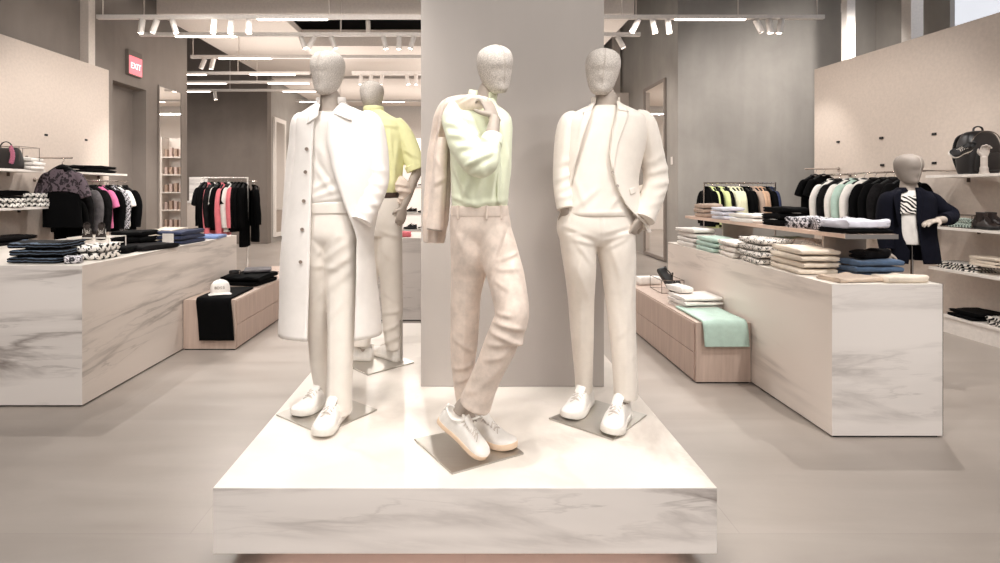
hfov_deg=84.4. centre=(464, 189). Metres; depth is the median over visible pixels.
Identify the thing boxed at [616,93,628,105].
wall
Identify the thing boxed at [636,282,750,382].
bench
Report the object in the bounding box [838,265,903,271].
jeans
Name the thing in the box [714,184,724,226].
jacket
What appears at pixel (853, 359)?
display counter
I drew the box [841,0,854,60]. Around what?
trim
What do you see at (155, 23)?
spotlight
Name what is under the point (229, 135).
wall
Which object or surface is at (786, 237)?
folded tee
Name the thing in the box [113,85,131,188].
door
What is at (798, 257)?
shirt
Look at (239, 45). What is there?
ceiling
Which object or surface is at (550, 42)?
wall column
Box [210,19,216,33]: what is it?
spotlight
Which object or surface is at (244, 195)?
coat
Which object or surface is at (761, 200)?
shirt
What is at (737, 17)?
track
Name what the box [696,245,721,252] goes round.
folded tee
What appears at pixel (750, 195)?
jacket
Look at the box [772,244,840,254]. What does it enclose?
shirt
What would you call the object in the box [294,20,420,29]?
ceiling
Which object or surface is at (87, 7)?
trim
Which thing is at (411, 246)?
display counter
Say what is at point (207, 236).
shirt
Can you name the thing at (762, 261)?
shirt
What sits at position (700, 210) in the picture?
folded tee
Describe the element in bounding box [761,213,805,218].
folded tee
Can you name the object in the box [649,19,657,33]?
spotlight
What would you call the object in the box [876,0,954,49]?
wall
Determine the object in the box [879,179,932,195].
jacket
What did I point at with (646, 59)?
wall
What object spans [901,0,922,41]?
trim
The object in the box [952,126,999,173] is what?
backpack
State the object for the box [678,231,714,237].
folded tee
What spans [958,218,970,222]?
scarf
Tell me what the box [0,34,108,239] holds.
wall panel
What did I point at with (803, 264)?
shirt
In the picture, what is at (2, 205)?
shirt
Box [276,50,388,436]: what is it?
mannequin
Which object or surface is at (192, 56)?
track
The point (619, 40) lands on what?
spotlight
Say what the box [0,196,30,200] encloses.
folded tee
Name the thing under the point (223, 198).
shirt
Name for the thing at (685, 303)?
shirt
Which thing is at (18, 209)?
wall shelf
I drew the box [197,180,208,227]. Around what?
jacket
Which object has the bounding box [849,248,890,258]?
jeans
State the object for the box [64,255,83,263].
scarf
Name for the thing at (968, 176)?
wall shelf
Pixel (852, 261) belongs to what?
jeans
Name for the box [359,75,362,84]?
spotlight
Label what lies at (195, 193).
tee
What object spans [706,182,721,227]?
shirt
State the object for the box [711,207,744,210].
shirt
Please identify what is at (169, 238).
price card
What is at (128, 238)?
folded tee
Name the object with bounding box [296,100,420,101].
track
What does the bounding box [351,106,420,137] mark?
wall
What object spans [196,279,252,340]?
trousers
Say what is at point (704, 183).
clothes rack
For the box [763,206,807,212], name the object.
folded tee
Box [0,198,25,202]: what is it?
shirt
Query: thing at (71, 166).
trousers
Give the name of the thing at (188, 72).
track
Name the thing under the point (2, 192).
folded tee
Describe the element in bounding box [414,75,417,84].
spotlight
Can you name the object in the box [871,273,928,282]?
trousers
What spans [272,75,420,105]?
ceiling
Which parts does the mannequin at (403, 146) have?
plate, support rod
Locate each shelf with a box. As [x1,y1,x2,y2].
[0,168,44,175]
[0,206,48,212]
[80,172,126,178]
[85,242,122,243]
[685,216,898,269]
[925,173,999,181]
[928,266,999,280]
[937,226,999,233]
[943,314,999,347]
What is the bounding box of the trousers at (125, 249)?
[115,245,137,253]
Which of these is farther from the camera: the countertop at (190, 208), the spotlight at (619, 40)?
the countertop at (190, 208)
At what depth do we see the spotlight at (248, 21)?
8.02 m
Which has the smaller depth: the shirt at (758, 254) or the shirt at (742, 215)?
the shirt at (758, 254)
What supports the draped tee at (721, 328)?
on the bench at (677, 335)
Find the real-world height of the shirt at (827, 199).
0.761 m
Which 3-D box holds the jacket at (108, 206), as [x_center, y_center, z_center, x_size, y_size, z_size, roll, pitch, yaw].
[-5.140,0.225,7.575,0.607,0.740,0.129,0,0,7]
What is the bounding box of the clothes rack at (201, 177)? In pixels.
[201,177,256,266]
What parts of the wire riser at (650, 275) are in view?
frame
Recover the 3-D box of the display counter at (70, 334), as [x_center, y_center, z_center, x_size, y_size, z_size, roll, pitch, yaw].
[-3.473,1.010,5.085,1.655,0.979,2.570,0,0,0]
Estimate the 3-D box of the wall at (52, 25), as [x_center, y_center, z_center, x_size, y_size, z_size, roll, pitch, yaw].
[-5.750,-1.650,4.040,0.300,6.300,14.080,0,0,0]
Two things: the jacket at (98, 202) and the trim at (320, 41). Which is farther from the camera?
the trim at (320, 41)
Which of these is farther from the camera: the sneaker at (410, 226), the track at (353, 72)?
the track at (353, 72)
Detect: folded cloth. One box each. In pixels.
[402,231,410,236]
[936,263,997,269]
[938,265,998,272]
[942,260,980,266]
[969,256,999,261]
[969,262,999,267]
[970,259,999,264]
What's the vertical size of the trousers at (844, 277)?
0.039 m
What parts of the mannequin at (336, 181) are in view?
plate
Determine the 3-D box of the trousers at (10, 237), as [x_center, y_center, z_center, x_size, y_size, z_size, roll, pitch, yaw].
[-5.274,0.549,6.198,0.321,0.056,0.782,0,0,1]
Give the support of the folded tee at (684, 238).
on the folded tee at (681, 242)
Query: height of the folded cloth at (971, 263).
0.032 m
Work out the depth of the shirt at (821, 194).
7.30 m
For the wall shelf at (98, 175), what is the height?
0.075 m
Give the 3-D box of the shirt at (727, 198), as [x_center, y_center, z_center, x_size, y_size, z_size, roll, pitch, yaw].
[4.292,0.249,9.200,0.135,0.761,0.588,0,0,-4]
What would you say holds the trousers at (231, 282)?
on the bench at (256, 309)
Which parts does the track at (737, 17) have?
hanger rod, hanger rod, rail, hanger rod, hanger rod, hanger rod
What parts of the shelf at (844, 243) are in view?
support panel, support panel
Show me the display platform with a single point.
(367, 486)
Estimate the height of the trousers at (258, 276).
0.057 m
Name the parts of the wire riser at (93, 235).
frame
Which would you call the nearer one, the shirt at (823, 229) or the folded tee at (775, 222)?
the shirt at (823, 229)
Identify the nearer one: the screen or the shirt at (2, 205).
the shirt at (2, 205)
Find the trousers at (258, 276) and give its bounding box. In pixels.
[220,271,278,280]
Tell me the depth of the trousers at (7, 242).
6.17 m
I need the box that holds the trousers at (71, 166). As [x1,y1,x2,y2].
[69,165,115,169]
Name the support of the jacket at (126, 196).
hanging from the wall rail at (34, 178)
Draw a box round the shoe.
[657,266,672,291]
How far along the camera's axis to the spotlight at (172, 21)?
8.02 m
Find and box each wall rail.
[25,156,72,158]
[33,177,127,181]
[804,167,839,170]
[825,170,956,176]
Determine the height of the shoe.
0.239 m
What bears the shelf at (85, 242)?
attached to the wire riser at (93, 235)
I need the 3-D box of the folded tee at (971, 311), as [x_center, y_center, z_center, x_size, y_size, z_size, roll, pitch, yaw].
[5.223,1.245,5.613,0.305,0.042,0.335,0,0,-2]
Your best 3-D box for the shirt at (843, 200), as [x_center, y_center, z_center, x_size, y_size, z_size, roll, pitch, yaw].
[4.980,0.156,6.856,0.588,0.761,0.135,0,0,6]
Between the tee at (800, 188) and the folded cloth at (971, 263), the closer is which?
the folded cloth at (971, 263)
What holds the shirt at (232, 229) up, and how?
hanging from the clothes rack at (201, 177)
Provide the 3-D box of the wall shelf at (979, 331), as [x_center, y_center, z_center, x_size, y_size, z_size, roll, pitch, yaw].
[5.248,1.405,4.615,0.384,0.190,2.430,0,0,0]
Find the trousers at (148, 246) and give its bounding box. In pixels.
[124,242,179,250]
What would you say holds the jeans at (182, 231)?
on the jeans at (196, 235)
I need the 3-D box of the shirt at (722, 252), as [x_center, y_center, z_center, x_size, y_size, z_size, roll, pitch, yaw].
[2.339,0.544,4.713,0.211,0.049,0.360,0,0,6]
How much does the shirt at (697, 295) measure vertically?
0.038 m
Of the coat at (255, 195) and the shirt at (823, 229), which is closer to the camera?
the shirt at (823, 229)
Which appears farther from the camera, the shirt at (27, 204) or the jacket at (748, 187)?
the jacket at (748, 187)
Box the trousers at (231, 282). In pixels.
[226,276,276,285]
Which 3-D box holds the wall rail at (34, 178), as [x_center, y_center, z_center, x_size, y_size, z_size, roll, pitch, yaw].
[-5.303,-0.130,7.696,0.346,0.060,1.470,0,0,0]
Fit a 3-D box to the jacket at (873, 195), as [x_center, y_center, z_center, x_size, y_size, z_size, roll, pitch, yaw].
[4.980,0.145,6.375,0.607,0.740,0.129,0,0,6]
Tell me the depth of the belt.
5.93 m
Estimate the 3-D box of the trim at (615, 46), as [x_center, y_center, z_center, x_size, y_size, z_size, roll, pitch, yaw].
[4.035,-1.650,14.700,0.170,6.300,0.200,0,0,0]
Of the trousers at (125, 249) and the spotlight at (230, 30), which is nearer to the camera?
the trousers at (125, 249)
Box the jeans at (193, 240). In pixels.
[157,237,205,243]
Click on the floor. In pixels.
(130, 473)
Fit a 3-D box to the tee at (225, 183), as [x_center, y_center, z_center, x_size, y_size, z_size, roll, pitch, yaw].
[-3.710,0.175,8.600,0.121,0.765,0.598,0,0,-8]
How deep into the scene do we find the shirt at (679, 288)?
4.91 m
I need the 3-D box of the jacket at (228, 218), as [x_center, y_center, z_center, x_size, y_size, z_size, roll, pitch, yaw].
[-3.598,0.207,8.601,0.129,0.828,0.607,0,0,-3]
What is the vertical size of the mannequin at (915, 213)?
1.795 m
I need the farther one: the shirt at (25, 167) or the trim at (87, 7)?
the trim at (87, 7)
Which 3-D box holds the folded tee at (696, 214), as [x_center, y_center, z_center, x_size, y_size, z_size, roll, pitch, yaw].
[2.536,0.258,5.716,0.202,0.047,0.241,0,0,-4]
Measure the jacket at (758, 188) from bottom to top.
0.740 m
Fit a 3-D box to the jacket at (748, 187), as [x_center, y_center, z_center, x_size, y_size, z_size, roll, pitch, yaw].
[4.749,0.238,9.200,0.129,0.740,0.607,0,0,4]
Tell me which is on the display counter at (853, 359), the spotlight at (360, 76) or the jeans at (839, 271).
the jeans at (839, 271)
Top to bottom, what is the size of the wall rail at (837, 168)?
0.060 m
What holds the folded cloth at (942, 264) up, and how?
on the folded cloth at (941, 266)
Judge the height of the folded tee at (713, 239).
0.045 m
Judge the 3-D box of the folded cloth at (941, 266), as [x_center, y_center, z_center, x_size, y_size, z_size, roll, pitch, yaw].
[5.211,0.817,5.710,0.244,0.025,0.434,0,0,-4]
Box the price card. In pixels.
[162,234,173,242]
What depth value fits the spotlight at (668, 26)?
8.02 m
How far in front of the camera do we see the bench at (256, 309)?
5.36 m
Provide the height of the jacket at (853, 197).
0.740 m
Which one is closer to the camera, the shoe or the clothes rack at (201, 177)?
the shoe
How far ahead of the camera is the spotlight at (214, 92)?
13.92 m
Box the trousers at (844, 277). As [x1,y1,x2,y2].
[815,272,882,282]
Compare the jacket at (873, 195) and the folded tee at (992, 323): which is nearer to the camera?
the folded tee at (992, 323)
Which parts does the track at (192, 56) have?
rail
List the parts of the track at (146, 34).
hanger rod, hanger rod, rail, hanger rod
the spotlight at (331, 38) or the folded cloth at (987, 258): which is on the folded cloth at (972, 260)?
the folded cloth at (987, 258)
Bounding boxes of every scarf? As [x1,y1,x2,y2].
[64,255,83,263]
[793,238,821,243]
[947,223,970,227]
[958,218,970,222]
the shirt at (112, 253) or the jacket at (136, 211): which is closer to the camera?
the shirt at (112, 253)
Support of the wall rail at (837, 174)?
attached to the wall panel at (945, 82)
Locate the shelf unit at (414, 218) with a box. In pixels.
[402,138,420,233]
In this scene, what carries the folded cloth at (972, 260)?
on the folded cloth at (971, 263)
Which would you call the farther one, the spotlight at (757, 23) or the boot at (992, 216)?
the spotlight at (757, 23)
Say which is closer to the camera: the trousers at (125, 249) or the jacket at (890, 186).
the trousers at (125, 249)
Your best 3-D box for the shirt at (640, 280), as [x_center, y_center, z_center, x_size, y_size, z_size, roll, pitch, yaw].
[1.991,0.981,6.000,0.266,0.093,0.134,0,0,-11]
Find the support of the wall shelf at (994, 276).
attached to the wall panel at (945, 82)
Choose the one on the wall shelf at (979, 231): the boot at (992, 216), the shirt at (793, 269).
the boot at (992, 216)
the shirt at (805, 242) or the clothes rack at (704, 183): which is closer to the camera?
the shirt at (805, 242)
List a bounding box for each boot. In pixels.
[973,212,999,229]
[987,212,999,224]
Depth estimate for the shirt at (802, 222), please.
4.05 m
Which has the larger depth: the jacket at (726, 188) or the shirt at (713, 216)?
the jacket at (726, 188)
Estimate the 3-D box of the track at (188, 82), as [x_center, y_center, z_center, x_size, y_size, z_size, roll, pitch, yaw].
[-5.394,-3.639,12.900,3.987,2.302,0.060,0,0,0]
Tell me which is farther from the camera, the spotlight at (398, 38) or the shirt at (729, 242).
the spotlight at (398, 38)
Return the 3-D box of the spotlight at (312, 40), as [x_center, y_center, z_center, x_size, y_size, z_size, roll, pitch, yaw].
[-2.501,-2.401,8.950,0.169,0.217,0.083,0,0,0]
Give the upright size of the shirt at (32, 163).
0.050 m
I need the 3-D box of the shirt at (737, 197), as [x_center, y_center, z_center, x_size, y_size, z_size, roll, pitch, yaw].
[4.444,0.249,9.201,0.135,0.761,0.588,0,0,-9]
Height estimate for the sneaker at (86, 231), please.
0.157 m
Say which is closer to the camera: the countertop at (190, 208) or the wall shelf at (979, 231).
the wall shelf at (979, 231)
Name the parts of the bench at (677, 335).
drawer, drawer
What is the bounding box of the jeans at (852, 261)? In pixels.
[837,258,904,265]
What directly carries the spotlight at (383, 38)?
attached to the track at (146, 34)
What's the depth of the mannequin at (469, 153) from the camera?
2.38 m
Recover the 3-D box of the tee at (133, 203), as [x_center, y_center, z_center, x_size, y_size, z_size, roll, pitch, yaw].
[-5.140,0.197,8.130,0.598,0.683,0.121,0,0,5]
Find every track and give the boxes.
[96,0,824,20]
[139,0,640,37]
[187,71,309,74]
[187,81,312,83]
[187,89,315,91]
[190,38,420,58]
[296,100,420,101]
[352,71,420,74]
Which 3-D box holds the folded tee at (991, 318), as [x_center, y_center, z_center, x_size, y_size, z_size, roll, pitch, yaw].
[5.211,1.242,5.229,0.265,0.044,0.301,0,0,-2]
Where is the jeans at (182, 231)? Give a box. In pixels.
[157,228,204,234]
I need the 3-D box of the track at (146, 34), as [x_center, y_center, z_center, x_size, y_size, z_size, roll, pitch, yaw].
[-1.220,-3.639,8.950,8.136,2.302,0.060,0,0,0]
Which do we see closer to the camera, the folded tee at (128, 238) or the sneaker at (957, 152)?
the folded tee at (128, 238)
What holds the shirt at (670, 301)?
on the bench at (677, 335)
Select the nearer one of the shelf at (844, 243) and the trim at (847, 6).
the shelf at (844, 243)
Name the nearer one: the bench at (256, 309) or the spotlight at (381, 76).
the bench at (256, 309)
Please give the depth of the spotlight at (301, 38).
8.91 m
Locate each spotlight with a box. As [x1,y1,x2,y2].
[137,19,145,33]
[149,18,159,33]
[169,18,178,33]
[199,58,206,69]
[209,58,215,69]
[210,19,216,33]
[213,91,216,99]
[227,19,233,33]
[246,19,251,33]
[299,36,307,49]
[306,36,316,48]
[329,36,337,49]
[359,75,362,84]
[366,20,370,31]
[379,75,383,84]
[381,36,387,49]
[396,36,401,49]
[405,75,409,84]
[408,36,415,49]
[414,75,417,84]
[615,36,625,48]
[629,18,640,33]
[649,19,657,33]
[665,19,671,33]
[753,18,764,33]
[765,19,773,33]
[776,19,784,33]
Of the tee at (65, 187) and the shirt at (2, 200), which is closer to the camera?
the shirt at (2, 200)
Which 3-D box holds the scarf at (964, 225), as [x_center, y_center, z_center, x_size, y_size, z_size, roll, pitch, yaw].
[5.172,0.361,5.687,0.162,0.051,0.262,0,0,-4]
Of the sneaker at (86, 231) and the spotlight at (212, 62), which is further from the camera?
the spotlight at (212, 62)
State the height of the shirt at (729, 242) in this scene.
0.046 m
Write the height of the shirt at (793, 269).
0.044 m
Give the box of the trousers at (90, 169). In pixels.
[74,168,116,172]
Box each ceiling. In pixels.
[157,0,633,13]
[158,14,632,73]
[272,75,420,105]
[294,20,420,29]
[306,47,420,75]
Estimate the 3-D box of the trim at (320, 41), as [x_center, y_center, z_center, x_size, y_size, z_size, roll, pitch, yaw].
[-1.235,-2.960,10.730,3.870,0.320,0.060,0,0,0]
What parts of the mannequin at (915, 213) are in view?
zebra panel, support rod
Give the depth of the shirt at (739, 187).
8.94 m
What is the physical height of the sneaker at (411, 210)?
0.093 m
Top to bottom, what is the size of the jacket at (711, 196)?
0.740 m
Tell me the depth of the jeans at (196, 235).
5.29 m
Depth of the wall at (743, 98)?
10.80 m
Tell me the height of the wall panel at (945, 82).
3.330 m
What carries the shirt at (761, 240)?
on the shirt at (756, 247)
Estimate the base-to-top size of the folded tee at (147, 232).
0.051 m
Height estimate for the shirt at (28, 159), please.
0.049 m
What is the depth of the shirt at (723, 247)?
4.64 m
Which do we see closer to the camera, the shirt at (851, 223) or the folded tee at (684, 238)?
the shirt at (851, 223)
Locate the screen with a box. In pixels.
[189,177,207,200]
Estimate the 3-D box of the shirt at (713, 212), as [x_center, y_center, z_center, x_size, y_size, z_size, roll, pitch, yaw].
[2.528,0.222,5.311,0.212,0.037,0.261,0,0,1]
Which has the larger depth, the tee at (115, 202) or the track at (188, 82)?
the track at (188, 82)
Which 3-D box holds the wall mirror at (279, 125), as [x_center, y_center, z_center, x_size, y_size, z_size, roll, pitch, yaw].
[-5.469,-0.375,16.250,0.058,3.450,1.000,0,0,0]
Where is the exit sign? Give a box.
[125,49,141,78]
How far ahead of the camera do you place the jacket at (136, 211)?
8.22 m
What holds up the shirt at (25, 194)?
on the shirt at (32, 199)
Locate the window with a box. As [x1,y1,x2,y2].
[955,0,999,25]
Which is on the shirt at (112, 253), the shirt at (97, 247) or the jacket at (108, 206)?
the shirt at (97, 247)
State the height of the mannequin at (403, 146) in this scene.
1.905 m
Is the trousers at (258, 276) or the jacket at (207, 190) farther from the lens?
the jacket at (207, 190)
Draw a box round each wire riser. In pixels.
[1,146,39,169]
[66,235,125,244]
[650,275,683,293]
[940,214,979,228]
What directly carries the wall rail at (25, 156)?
attached to the wall panel at (43, 91)
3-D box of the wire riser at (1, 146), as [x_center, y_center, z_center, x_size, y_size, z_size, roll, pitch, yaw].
[-5.200,-0.372,6.440,0.206,0.263,0.306,0,0,0]
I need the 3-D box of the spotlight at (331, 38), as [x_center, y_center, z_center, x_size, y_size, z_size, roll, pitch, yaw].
[-2.145,-2.397,8.950,0.147,0.220,0.083,0,0,0]
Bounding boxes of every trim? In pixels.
[80,0,94,64]
[302,30,420,46]
[612,30,619,92]
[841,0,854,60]
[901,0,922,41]
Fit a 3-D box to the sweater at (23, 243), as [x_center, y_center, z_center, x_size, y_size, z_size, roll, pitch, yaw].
[-3.058,0.391,4.031,0.373,0.054,0.278,0,0,-1]
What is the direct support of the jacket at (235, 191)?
hanging from the clothes rack at (201, 177)
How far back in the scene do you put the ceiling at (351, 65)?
11.89 m
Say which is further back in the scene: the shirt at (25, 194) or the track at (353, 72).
the track at (353, 72)
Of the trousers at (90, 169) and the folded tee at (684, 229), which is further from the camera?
the trousers at (90, 169)
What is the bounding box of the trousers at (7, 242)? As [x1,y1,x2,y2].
[0,239,32,245]
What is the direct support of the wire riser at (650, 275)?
on the bench at (677, 335)
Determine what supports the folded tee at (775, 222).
on the shelf at (844, 243)
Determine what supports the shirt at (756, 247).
on the shirt at (758, 254)
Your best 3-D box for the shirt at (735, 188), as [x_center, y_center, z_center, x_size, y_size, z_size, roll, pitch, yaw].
[4.520,0.249,9.200,0.135,0.761,0.588,0,0,0]
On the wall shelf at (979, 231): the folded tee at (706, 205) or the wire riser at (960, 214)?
the wire riser at (960, 214)
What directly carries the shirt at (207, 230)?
hanging from the clothes rack at (201, 177)
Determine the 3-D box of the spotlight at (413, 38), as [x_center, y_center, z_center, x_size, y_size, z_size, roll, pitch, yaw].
[-0.863,-2.396,8.950,0.139,0.220,0.083,0,0,0]
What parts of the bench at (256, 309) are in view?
drawer, drawer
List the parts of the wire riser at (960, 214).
frame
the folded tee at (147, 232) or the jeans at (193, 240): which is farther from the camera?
the jeans at (193, 240)
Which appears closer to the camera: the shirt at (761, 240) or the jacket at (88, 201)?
the shirt at (761, 240)
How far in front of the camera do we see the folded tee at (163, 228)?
5.40 m
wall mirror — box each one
[158,85,181,228]
[273,117,285,236]
[643,78,666,260]
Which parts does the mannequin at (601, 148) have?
plate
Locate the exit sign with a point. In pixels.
(133, 60)
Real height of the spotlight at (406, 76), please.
0.218 m
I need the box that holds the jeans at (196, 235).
[156,233,204,239]
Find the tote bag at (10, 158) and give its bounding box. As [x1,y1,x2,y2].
[0,141,23,168]
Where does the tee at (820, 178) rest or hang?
hanging from the wall rail at (837, 168)
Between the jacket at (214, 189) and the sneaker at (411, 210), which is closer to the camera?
the sneaker at (411, 210)
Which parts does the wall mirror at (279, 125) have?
glass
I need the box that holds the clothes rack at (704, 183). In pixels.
[703,182,775,235]
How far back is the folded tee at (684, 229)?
5.44 m
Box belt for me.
[229,270,240,273]
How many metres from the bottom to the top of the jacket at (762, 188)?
0.740 m
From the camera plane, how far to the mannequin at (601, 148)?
2.69 m
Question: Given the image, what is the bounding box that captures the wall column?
[421,0,603,386]
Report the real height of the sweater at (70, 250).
0.050 m
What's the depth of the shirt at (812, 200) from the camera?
7.45 m
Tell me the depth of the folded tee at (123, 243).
4.99 m
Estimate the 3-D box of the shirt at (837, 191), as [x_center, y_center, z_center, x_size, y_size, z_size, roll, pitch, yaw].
[4.980,0.156,7.016,0.588,0.761,0.135,0,0,6]
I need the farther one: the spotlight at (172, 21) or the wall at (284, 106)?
the wall at (284, 106)
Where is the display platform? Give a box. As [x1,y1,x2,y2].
[213,323,716,553]
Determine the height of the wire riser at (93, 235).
0.144 m
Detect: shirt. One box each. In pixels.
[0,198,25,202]
[0,203,24,207]
[23,157,43,161]
[23,193,47,196]
[24,161,45,165]
[24,166,44,169]
[25,197,48,201]
[25,202,49,206]
[75,242,120,251]
[75,250,120,259]
[198,234,226,238]
[202,177,215,233]
[214,180,230,234]
[220,179,231,231]
[230,177,238,231]
[636,275,661,284]
[666,283,693,292]
[667,291,722,300]
[667,296,722,305]
[667,300,722,308]
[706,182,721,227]
[710,211,743,214]
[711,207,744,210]
[711,215,731,219]
[717,239,741,246]
[718,182,731,227]
[718,250,743,257]
[719,245,740,252]
[727,185,741,211]
[728,213,762,217]
[729,217,766,222]
[732,184,744,212]
[736,185,747,212]
[737,242,776,250]
[738,235,793,244]
[738,248,774,257]
[740,255,771,264]
[750,182,765,227]
[770,250,839,260]
[770,256,840,267]
[770,261,837,273]
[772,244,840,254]
[784,215,821,228]
[800,241,821,245]
[809,175,833,215]
[809,216,853,229]
[816,177,841,216]
[818,227,893,233]
[820,218,890,228]
[824,175,849,217]
[831,175,857,217]
[839,172,868,217]
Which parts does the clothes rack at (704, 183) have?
post, rail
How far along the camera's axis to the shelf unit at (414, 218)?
8.33 m
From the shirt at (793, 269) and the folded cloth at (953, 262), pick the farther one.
the folded cloth at (953, 262)
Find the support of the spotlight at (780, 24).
attached to the track at (737, 17)
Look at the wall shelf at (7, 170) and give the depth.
6.38 m
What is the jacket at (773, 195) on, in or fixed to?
hanging from the clothes rack at (704, 183)
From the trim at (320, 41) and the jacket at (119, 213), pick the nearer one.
the jacket at (119, 213)
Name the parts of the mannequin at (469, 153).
plate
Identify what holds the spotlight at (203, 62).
attached to the track at (192, 56)
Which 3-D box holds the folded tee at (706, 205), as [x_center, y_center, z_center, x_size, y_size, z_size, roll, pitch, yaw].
[2.527,0.161,5.718,0.202,0.052,0.235,0,0,0]
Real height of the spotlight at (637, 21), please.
0.217 m
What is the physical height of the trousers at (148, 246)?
0.051 m
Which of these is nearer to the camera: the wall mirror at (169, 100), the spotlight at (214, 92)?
the wall mirror at (169, 100)
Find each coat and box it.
[237,177,250,246]
[251,184,260,241]
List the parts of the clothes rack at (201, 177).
rail, post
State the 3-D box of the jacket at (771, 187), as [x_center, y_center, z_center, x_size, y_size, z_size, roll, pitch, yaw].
[5.129,0.238,9.200,0.129,0.740,0.607,0,0,4]
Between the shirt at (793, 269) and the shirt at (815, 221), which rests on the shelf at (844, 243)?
the shirt at (815, 221)
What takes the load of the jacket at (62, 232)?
hanging from the wall rail at (34, 178)
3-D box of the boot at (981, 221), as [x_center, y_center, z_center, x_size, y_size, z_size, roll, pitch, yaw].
[5.117,0.302,5.389,0.110,0.165,0.282,0,0,-3]
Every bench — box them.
[183,266,279,349]
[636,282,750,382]
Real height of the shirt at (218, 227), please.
0.951 m
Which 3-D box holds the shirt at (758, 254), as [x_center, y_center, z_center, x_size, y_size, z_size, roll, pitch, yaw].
[2.351,0.492,4.320,0.254,0.050,0.367,0,0,3]
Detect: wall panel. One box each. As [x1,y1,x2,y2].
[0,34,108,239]
[814,12,999,313]
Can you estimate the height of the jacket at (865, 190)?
0.740 m
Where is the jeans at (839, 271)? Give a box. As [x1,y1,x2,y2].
[838,270,900,274]
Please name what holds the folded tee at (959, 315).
on the wall shelf at (979, 331)
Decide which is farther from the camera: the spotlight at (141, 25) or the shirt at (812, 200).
the spotlight at (141, 25)
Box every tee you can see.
[0,190,29,195]
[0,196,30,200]
[34,157,91,227]
[97,180,119,227]
[110,235,157,241]
[111,229,158,235]
[116,180,136,225]
[120,240,156,244]
[157,227,187,230]
[191,177,205,225]
[220,177,227,203]
[244,266,271,272]
[675,227,714,232]
[676,306,749,346]
[677,235,698,242]
[677,240,699,246]
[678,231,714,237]
[694,203,722,207]
[694,208,714,212]
[694,213,723,216]
[696,235,733,242]
[696,240,722,247]
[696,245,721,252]
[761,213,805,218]
[762,219,787,225]
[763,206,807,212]
[777,236,806,238]
[794,170,817,215]
[802,171,833,215]
[947,312,989,320]
[948,307,999,316]
[985,316,999,322]
[987,321,999,326]
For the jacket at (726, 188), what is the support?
hanging from the clothes rack at (704, 183)
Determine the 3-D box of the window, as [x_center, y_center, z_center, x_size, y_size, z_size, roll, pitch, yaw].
[8.175,-2.950,3.075,0.050,2.900,12.150,0,0,0]
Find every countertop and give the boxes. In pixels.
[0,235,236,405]
[187,201,203,232]
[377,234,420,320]
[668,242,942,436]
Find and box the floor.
[0,240,999,562]
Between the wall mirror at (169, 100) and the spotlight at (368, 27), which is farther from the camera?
the wall mirror at (169, 100)
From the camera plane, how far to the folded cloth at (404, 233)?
6.42 m
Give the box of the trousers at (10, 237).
[0,234,37,241]
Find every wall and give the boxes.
[0,0,186,234]
[187,38,270,243]
[271,74,313,242]
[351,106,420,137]
[604,0,671,262]
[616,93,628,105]
[672,0,875,241]
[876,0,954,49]
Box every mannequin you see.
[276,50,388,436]
[353,80,420,375]
[414,44,528,474]
[549,48,668,440]
[875,154,959,273]
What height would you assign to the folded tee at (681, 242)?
0.048 m
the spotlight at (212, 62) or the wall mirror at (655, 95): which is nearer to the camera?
the spotlight at (212, 62)
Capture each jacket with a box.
[51,196,93,231]
[54,201,88,239]
[89,181,112,230]
[89,187,103,234]
[104,181,125,231]
[111,183,130,230]
[121,180,142,229]
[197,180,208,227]
[203,182,215,229]
[209,177,222,229]
[226,180,234,229]
[232,180,241,229]
[696,186,719,226]
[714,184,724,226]
[723,184,734,206]
[741,182,755,212]
[745,185,758,212]
[754,186,768,212]
[759,182,771,212]
[763,186,778,212]
[768,182,781,205]
[848,172,877,217]
[858,171,887,218]
[866,171,897,219]
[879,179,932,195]
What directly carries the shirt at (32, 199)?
on the shirt at (27, 204)
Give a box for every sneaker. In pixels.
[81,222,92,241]
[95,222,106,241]
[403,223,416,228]
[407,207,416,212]
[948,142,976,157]
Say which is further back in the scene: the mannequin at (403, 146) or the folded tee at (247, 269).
the folded tee at (247, 269)
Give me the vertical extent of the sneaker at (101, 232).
0.158 m
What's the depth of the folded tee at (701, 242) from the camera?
5.07 m
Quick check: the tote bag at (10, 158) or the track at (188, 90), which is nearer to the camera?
the tote bag at (10, 158)

